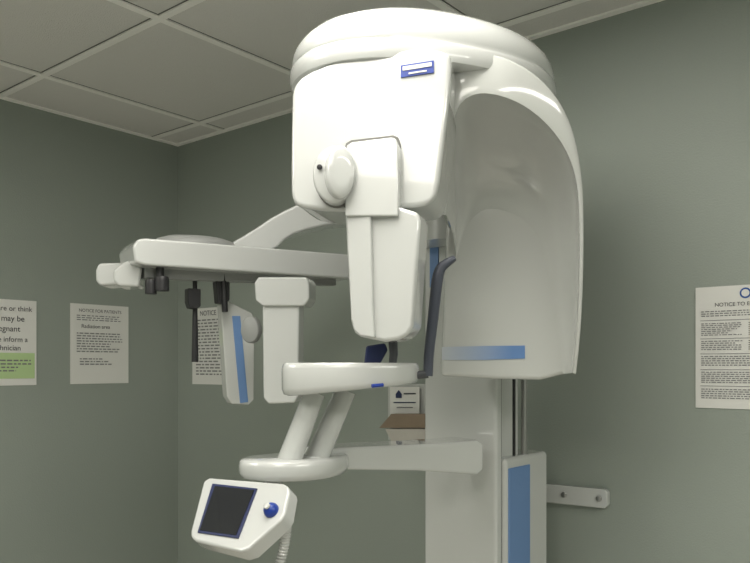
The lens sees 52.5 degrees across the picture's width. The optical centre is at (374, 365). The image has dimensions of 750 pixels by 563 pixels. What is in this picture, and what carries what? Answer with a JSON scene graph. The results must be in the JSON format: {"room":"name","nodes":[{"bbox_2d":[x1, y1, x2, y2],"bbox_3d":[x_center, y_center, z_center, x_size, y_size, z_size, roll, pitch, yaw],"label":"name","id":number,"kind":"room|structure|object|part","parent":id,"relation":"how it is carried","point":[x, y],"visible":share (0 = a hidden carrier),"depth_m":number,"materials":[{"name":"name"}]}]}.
{"room":"radiology room","nodes":[
{"label":"radiology room","id":0,"kind":"room"},
{"bbox_2d":[0,99,177,562],"bbox_3d":[-2.120,0.225,1.797,0.100,2.550,4.090,0,0,39],"label":"wall","id":1,"kind":"structure","parent":0,"point":[89,472],"depth_m":2.92,"materials":[{"name":"paint"}]},
{"bbox_2d":[0,299,35,385],"bbox_3d":[-1.313,-0.084,2.699,0.004,0.307,0.225,0,0,39],"label":"poster","id":2,"kind":"object","parent":1,"relation":"attached to","point":[17,317],"visible":1,"depth_m":2.73,"materials":[{"name":"paper"}]},
{"bbox_2d":[70,303,127,383],"bbox_3d":[-1.079,-0.085,2.984,0.004,0.308,0.249,0,0,39],"label":"framed notice","id":3,"kind":"object","parent":1,"relation":"attached to","point":[98,333],"visible":1,"depth_m":2.98,"materials":[{"name":"paper"}]},
{"bbox_2d":[0,0,663,146],"bbox_3d":[-0.369,-0.997,0.361,4.429,0.106,3.890,0,0,39],"label":"ceiling","id":4,"kind":"structure","parent":0,"point":[162,66],"depth_m":2.27,"materials":[{"name":"tile"}]},
{"bbox_2d":[0,97,176,144],"bbox_3d":[-2.074,-0.947,1.759,0.020,0.006,3.890,0,0,39],"label":"ceiling trim","id":5,"kind":"structure","parent":4,"relation":"attached to","point":[2,98],"depth_m":2.92,"materials":[{"name":"white metal"}]},
{"bbox_2d":[0,0,205,97],"bbox_3d":[0.382,-0.948,1.277,4.429,0.005,0.024,0,0,39],"label":"grid crosspiece","id":6,"kind":"object","parent":4,"relation":"attached to","point":[188,4],"visible":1,"depth_m":2.24,"materials":[{"name":"white metal"}]},
{"bbox_2d":[0,61,223,130],"bbox_3d":[-1.835,-0.948,1.563,0.024,0.005,3.890,0,0,39],"label":"ceiling grid bar","id":7,"kind":"object","parent":4,"relation":"attached to","point":[2,63],"visible":1,"depth_m":2.65,"materials":[{"name":"white metal"}]},
{"bbox_2d":[107,0,289,74],"bbox_3d":[-1.340,-0.948,1.157,0.024,0.005,3.890,0,0,39],"label":"ceiling grid bar","id":8,"kind":"object","parent":4,"relation":"attached to","point":[122,3],"visible":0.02,"depth_m":2.17,"materials":[{"name":"white metal"}]},
{"bbox_2d":[0,0,570,136],"bbox_3d":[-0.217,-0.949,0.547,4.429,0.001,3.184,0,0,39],"label":"grid","id":9,"kind":"object","parent":4,"relation":"attached to","point":[185,0],"visible":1,"depth_m":2.26,"materials":[{"name":"white metal"}]},
{"bbox_2d":[152,0,589,138],"bbox_3d":[0.782,-0.948,1.764,4.429,0.005,0.024,0,0,39],"label":"grid crosspiece","id":10,"kind":"object","parent":4,"relation":"attached to","point":[564,5],"visible":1,"depth_m":2.67,"materials":[{"name":"white metal"}]},
{"bbox_2d":[427,0,462,14],"bbox_3d":[-0.845,-0.948,0.751,0.024,0.005,3.890,0,0,39],"label":"ceiling grid bar","id":11,"kind":"object","parent":4,"relation":"attached to","point":[440,4],"visible":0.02,"depth_m":2.00,"materials":[{"name":"white metal"}]},
{"bbox_2d":[178,0,749,562],"bbox_3d":[0.896,0.225,1.904,4.429,2.550,0.100,0,0,39],"label":"wall","id":12,"kind":"structure","parent":0,"point":[654,98],"depth_m":2.05,"materials":[{"name":"paint"}]},
{"bbox_2d":[192,307,221,384],"bbox_3d":[-0.667,-0.082,3.118,0.264,0.316,0.004,0,0,39],"label":"papers","id":13,"kind":"object","parent":12,"relation":"attached to","point":[207,370],"visible":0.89,"depth_m":3.13,"materials":[{"name":"paper"}]},
{"bbox_2d":[380,384,424,440],"bbox_3d":[0.116,0.149,2.410,0.192,0.186,0.102,0,0,39],"label":"brochure holder","id":14,"kind":"object","parent":12,"relation":"attached to","point":[405,420],"visible":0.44,"depth_m":2.39,"materials":[{"name":"paper"}]},
{"bbox_2d":[696,285,749,408],"bbox_3d":[0.895,-0.046,1.836,0.232,0.301,0.004,0,0,39],"label":"poster","id":15,"kind":"object","parent":12,"relation":"attached to","point":[722,312],"visible":1,"depth_m":1.87,"materials":[{"name":"paper"}]},
{"bbox_3d":[-0.369,1.550,0.361,4.629,0.100,4.090,0,0,39],"label":"floor","id":16,"kind":"structure","parent":0,"visible":0},
{"bbox_2d":[96,7,609,562],"bbox_3d":[0.033,0.400,1.809,1.296,2.201,0.908,0,0,-21],"label":"machine","id":17,"kind":"object","parent":16,"relation":"on","point":[443,145],"visible":1,"depth_m":1.59,"materials":[{"name":"white plastic"}]},
{"bbox_3d":[-0.548,-0.194,1.860,0.028,0.035,0.028,0,0,39],"label":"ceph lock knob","id":18,"kind":"part","parent":17,"relation":"part of","materials":[{"name":"plastic"}]},
{"bbox_3d":[-0.526,-0.233,1.860,0.020,0.035,0.020,0,0,39],"label":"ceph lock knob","id":19,"kind":"part","parent":17,"relation":"part of","materials":[{"name":"plastic"}]},
{"bbox_3d":[-0.521,-0.201,1.860,0.034,0.035,0.034,0,0,39],"label":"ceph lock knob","id":20,"kind":"part","parent":17,"relation":"part of","materials":[{"name":"plastic"}]},
{"bbox_3d":[-0.462,-0.131,1.950,0.018,0.241,0.018,0,0,39],"label":"ear post","id":21,"kind":"part","parent":17,"relation":"part of","materials":[{"name":"plastic"}]},
{"bbox_3d":[-0.391,-0.197,1.970,0.021,0.115,0.016,0,0,0],"label":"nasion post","id":22,"kind":"part","parent":17,"relation":"part of","materials":[{"name":"plastic"}]},
{"bbox_3d":[-0.373,-0.034,2.038,0.095,0.278,0.035,0,0,-31],"label":"ceph sensor plate","id":23,"kind":"part","parent":17,"relation":"part of","materials":[{"name":"white plastic"}]},
{"bbox_2d":[191,478,296,559],"bbox_3d":[-0.228,0.264,1.435,0.236,0.159,0.196,0,0,39],"label":"monitor","id":24,"kind":"object","parent":17,"relation":"on","point":[241,519],"depth_m":1.37,"materials":[{"name":"white plastic"}]},
{"bbox_3d":[-0.147,0.124,1.488,0.099,0.161,0.055,0,0,4],"label":"support leg","id":25,"kind":"part","parent":17,"relation":"part of","materials":[{"name":"white plastic"}]},
{"bbox_3d":[-0.092,0.123,1.518,0.107,0.166,0.052,0,0,3],"label":"support leg","id":26,"kind":"part","parent":17,"relation":"part of","materials":[{"name":"white plastic"}]},
{"bbox_3d":[-0.062,-0.344,1.350,0.053,0.095,0.025,0,0,-16],"label":"knob","id":27,"kind":"part","parent":17,"relation":"part of","materials":[{"name":"white plastic"}]},
{"bbox_3d":[0.000,-0.336,1.384,0.097,0.140,0.060,0,0,12],"label":"sensor panel","id":28,"kind":"part","parent":17,"relation":"part of","materials":[{"name":"white plastic"}]},
{"bbox_3d":[0.032,-0.013,1.450,0.024,0.067,0.018,0,0,6],"label":"bite post","id":29,"kind":"part","parent":17,"relation":"part of","materials":[{"name":"grey plastic"}]},
{"bbox_3d":[0.048,0.211,1.708,0.414,0.080,0.100,0,0,-29],"label":"support arm","id":30,"kind":"part","parent":17,"relation":"part of","materials":[{"name":"white plastic"}]},
{"bbox_3d":[0.359,0.825,1.893,0.005,1.150,0.108,0,0,39],"label":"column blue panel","id":31,"kind":"part","parent":17,"relation":"part of","materials":[{"name":"blue plastic"}]},
{"bbox_3d":[0.382,0.050,1.947,0.016,0.500,0.016,0,0,39],"label":"lift rod","id":32,"kind":"part","parent":17,"relation":"part of","materials":[{"name":"metal"}]}
]}

